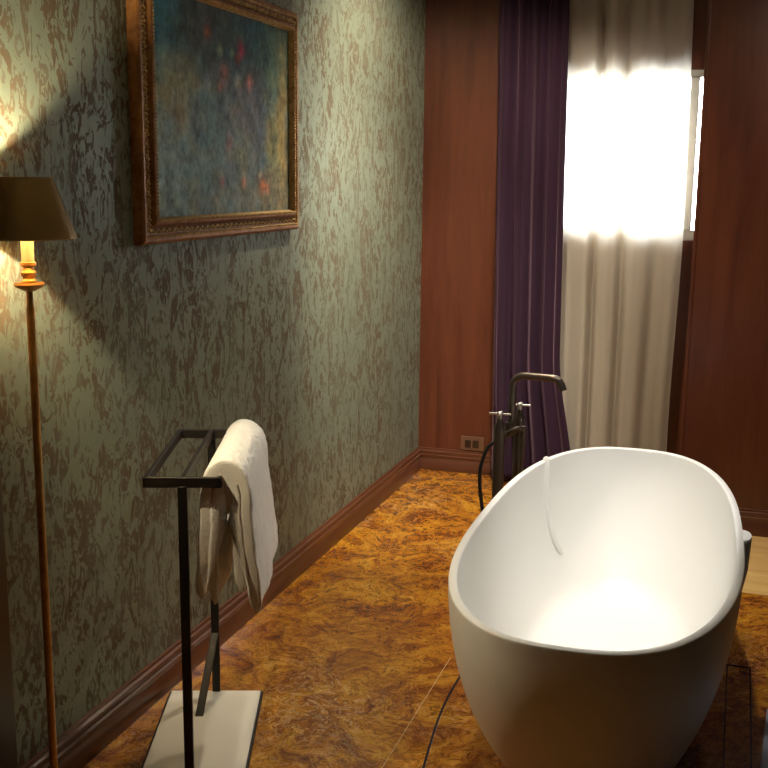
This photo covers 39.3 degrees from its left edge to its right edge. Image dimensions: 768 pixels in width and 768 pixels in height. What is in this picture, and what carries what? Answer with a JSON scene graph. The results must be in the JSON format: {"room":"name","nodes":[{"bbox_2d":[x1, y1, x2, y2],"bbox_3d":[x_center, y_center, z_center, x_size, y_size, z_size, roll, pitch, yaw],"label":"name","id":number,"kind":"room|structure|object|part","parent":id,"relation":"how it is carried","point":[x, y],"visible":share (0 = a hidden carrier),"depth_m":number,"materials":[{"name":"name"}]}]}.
{"room":"bathroom","nodes":[
{"label":"bathroom","id":0,"kind":"room"},
{"bbox_2d":[0,0,425,767],"bbox_3d":[-0.955,-0.277,2.599,0.150,2.750,6.950,4,11,18],"label":"wall","id":1,"kind":"structure","parent":0,"point":[309,334],"depth_m":3.30,"materials":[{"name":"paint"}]},
{"bbox_2d":[0,465,17,767],"bbox_3d":[-1.076,0.064,2.005,0.030,2.300,1.046,4,11,18],"label":"trim","id":2,"kind":"structure","parent":1,"relation":"attached to","point":[8,742],"depth_m":2.60,"materials":[{"name":"brown wood"}]},
{"bbox_2d":[126,0,298,244],"bbox_3d":[-0.508,-0.884,3.522,0.048,0.794,1.141,4,11,18],"label":"framed painting","id":3,"kind":"object","parent":1,"relation":"attached to","point":[213,84],"visible":1,"depth_m":3.41,"materials":[{"name":"multicoloured paint"}]},
{"bbox_2d":[20,447,420,767],"bbox_3d":[-0.360,0.727,4.380,0.026,0.123,3.604,4,11,18],"label":"baseboard","id":4,"kind":"structure","parent":1,"relation":"attached to","point":[85,739],"depth_m":3.59,"materials":[{"name":"brown wood"}]},
{"bbox_2d":[83,469,767,767],"bbox_3d":[0.943,1.261,2.303,4.146,0.120,7.350,4,11,18],"label":"floor","id":5,"kind":"structure","parent":0,"point":[343,659],"depth_m":3.60,"materials":[{"name":"orange stone"}]},
{"bbox_2d":[0,176,78,767],"bbox_3d":[-0.805,0.326,2.529,0.224,1.596,0.224,4,11,18],"label":"floor lamp","id":6,"kind":"object","parent":5,"relation":"on","point":[32,209],"visible":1,"depth_m":2.40,"materials":[{"name":"gold metal"}]},
{"bbox_2d":[20,241,36,282],"bbox_3d":[-0.798,-0.308,2.408,0.036,0.162,0.036,4,11,18],"label":"candle","id":7,"kind":"object","parent":6,"relation":"on","point":[28,273],"depth_m":2.40,"materials":[{"name":"yellow wax"}]},
{"bbox_3d":[-0.797,-0.392,2.392,0.220,0.132,0.220,4,11,18],"label":"lamp shade","id":8,"kind":"part","parent":6,"relation":"part of","materials":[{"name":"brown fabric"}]},
{"bbox_2d":[141,429,262,767],"bbox_3d":[-0.517,0.607,3.033,0.294,0.860,0.556,0,11,-1],"label":"towel stand","id":9,"kind":"object","parent":5,"relation":"on","point":[216,728],"visible":0.86,"depth_m":3.05,"materials":[{"name":"metal"}]},
{"bbox_3d":[-0.511,0.197,2.960,0.197,0.028,0.537,0,11,-1],"label":"frame","id":10,"kind":"part","parent":9,"relation":"part of","materials":[{"name":"metal"}]},
{"bbox_3d":[-0.511,0.664,2.782,0.024,0.830,0.014,0,11,-1],"label":"post","id":11,"kind":"part","parent":9,"relation":"part of","materials":[{"name":"metal"}]},
{"bbox_3d":[-0.511,0.198,2.960,0.012,0.026,0.517,0,11,-1],"label":"rail","id":12,"kind":"part","parent":9,"relation":"part of","materials":[{"name":"metal"}]},
{"bbox_3d":[-0.521,1.021,3.112,0.293,0.016,0.555,0,11,-1],"label":"plate","id":13,"kind":"part","parent":9,"relation":"part of","materials":[{"name":"stone"}]},
{"bbox_3d":[-0.521,0.566,3.298,0.024,0.830,0.014,0,11,-1],"label":"post","id":14,"kind":"part","parent":9,"relation":"part of","materials":[{"name":"metal"}]},
{"bbox_2d":[195,419,277,611],"bbox_3d":[-0.401,0.349,2.986,0.184,0.416,0.501,1,11,0],"label":"towel","id":15,"kind":"object","parent":9,"relation":"on","point":[237,523],"visible":0.97,"depth_m":2.77,"materials":[{"name":"white fabric"}]},
{"bbox_2d":[382,657,450,767],"bbox_3d":[0.050,1.033,3.139,0.002,0.006,1.130,4,11,18],"label":"trim","id":16,"kind":"structure","parent":5,"relation":"on","point":[450,657],"depth_m":3.27,"materials":[{"name":"metal"}]},
{"bbox_2d":[422,675,459,767],"bbox_3d":[0.144,1.039,3.105,0.030,0.008,0.930,3,11,12],"label":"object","id":17,"kind":"structure","parent":5,"relation":"on","point":[458,678],"depth_m":3.22,"materials":[{"name":"rubber"}]},
{"bbox_2d":[478,372,566,511],"bbox_3d":[0.557,0.385,4.246,0.270,0.864,0.293,8,13,35],"label":"mixer","id":18,"kind":"object","parent":5,"relation":"on","point":[515,426],"visible":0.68,"depth_m":4.20,"materials":[{"name":"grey metal"}]},
{"bbox_3d":[0.448,0.121,4.157,0.066,0.033,0.066,-6,12,-30],"label":"cross handle","id":19,"kind":"part","parent":18,"relation":"part of","materials":[{"name":"metal"}]},
{"bbox_3d":[0.546,0.090,4.328,0.066,0.033,0.066,-6,12,-30],"label":"cross handle","id":20,"kind":"part","parent":18,"relation":"part of","materials":[{"name":"metal"}]},
{"bbox_3d":[0.598,0.074,4.197,0.227,0.234,0.032,5,12,21],"label":"spout","id":21,"kind":"part","parent":18,"relation":"part of","materials":[{"name":"brown metal"}]},
{"bbox_2d":[448,447,751,767],"bbox_3d":[0.681,0.699,3.270,0.788,0.616,1.892,4,11,18],"label":"bathtub","id":22,"kind":"object","parent":5,"relation":"on","point":[595,599],"visible":1,"depth_m":3.44,"materials":[{"name":"ceramic"}]},
{"bbox_2d":[722,664,751,767],"bbox_3d":[0.945,1.090,2.881,0.079,0.008,1.590,4,11,18],"label":"trim","id":23,"kind":"structure","parent":5,"relation":"on","point":[727,665],"depth_m":3.30,"materials":[{"name":"wood"}]},
{"bbox_2d":[760,709,767,767],"bbox_3d":[1.123,1.129,2.673,0.350,0.001,1.300,4,11,18],"label":"trim","id":24,"kind":"structure","parent":5,"relation":"on","point":[764,759],"depth_m":3.10,"materials":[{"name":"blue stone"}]},
{"bbox_2d":[418,0,708,454],"bbox_3d":[2.071,-0.769,5.348,4.146,2.750,0.250,4,11,18],"label":"wall","id":25,"kind":"structure","parent":0,"point":[460,141],"depth_m":5.73,"materials":[{"name":"brown wood"}]},
{"bbox_2d":[418,446,491,475],"bbox_3d":[0.873,0.463,5.833,1.443,0.123,0.026,4,11,18],"label":"baseboard","id":26,"kind":"structure","parent":25,"relation":"attached to","point":[438,459],"depth_m":5.98,"materials":[{"name":"brown wood"}]},
{"bbox_2d":[461,436,483,450],"bbox_3d":[0.488,0.330,5.945,0.132,0.078,0.011,4,11,18],"label":"wall socket","id":27,"kind":"object","parent":25,"relation":"attached to","point":[467,442],"visible":1,"depth_m":5.94,"materials":[{"name":"brown plastic"}]},
{"bbox_2d":[465,440,470,447],"bbox_3d":[0.464,0.329,5.950,0.036,0.043,0.005,4,11,18],"label":"outlet","id":28,"kind":"object","parent":27,"relation":"attached to","point":[467,442],"depth_m":5.95,"materials":[{"name":"black plastic"}]},
{"bbox_2d":[472,440,478,447],"bbox_3d":[0.506,0.332,5.936,0.036,0.043,0.005,4,11,18],"label":"outlet","id":29,"kind":"object","parent":27,"relation":"attached to","point":[475,443],"depth_m":5.93,"materials":[{"name":"black plastic"}]},
{"bbox_2d":[682,70,703,250],"bbox_3d":[1.237,-1.132,5.468,0.747,0.880,0.091,4,11,18],"label":"window","id":30,"kind":"structure","parent":25,"relation":"in","point":[696,75],"depth_m":5.33,"materials":[{"name":"beige paint"}]},
{"bbox_3d":[1.223,-0.719,5.516,0.747,0.050,0.026,4,11,18],"label":"sill","id":31,"kind":"part","parent":30,"relation":"part of","materials":[{"name":"brown wood"}]},
{"bbox_2d":[683,0,767,509],"bbox_3d":[2.625,-0.646,4.735,2.403,2.750,0.589,4,11,18],"label":"wall","id":32,"kind":"structure","parent":0,"point":[726,427],"depth_m":4.80,"materials":[{"name":"brown wood"}]},
{"bbox_2d":[680,0,711,455],"bbox_3d":[1.396,-0.736,4.813,0.014,2.630,0.004,4,11,18],"label":"trim","id":33,"kind":"structure","parent":32,"relation":"attached to","point":[710,1],"depth_m":4.81,"materials":[{"name":"brown wood"}]},
{"bbox_2d":[738,508,767,537],"bbox_3d":[2.515,0.697,4.694,2.403,0.123,0.026,4,11,18],"label":"baseboard","id":34,"kind":"structure","parent":32,"relation":"attached to","point":[754,521],"depth_m":4.95,"materials":[{"name":"brown wood"}]},
{"bbox_2d":[742,536,767,595],"bbox_3d":[2.389,0.826,4.362,2.420,0.012,0.771,4,11,18],"label":"trim","id":35,"kind":"structure","parent":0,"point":[756,581],"depth_m":4.53,"materials":[{"name":"wood"}]},
{"bbox_3d":[0.973,-1.549,1.767,4.146,0.100,7.350,4,11,18],"label":"ceiling","id":36,"kind":"structure","parent":0,"visible":0},
{"bbox_2d":[491,0,569,479],"bbox_3d":[0.778,-0.816,5.469,0.473,2.730,0.107,4,11,18],"label":"velvet curtain","id":37,"kind":"object","parent":36,"relation":"hanging from","point":[534,34],"visible":0.88,"depth_m":5.47,"materials":[{"name":"purple fabric"}]},
{"bbox_2d":[560,0,693,451],"bbox_3d":[1.171,-0.806,5.437,0.665,2.730,0.081,4,11,18],"label":"curtain","id":38,"kind":"object","parent":36,"relation":"hanging from","point":[629,80],"visible":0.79,"depth_m":5.41,"materials":[{"name":"beige fabric"}]}
]}

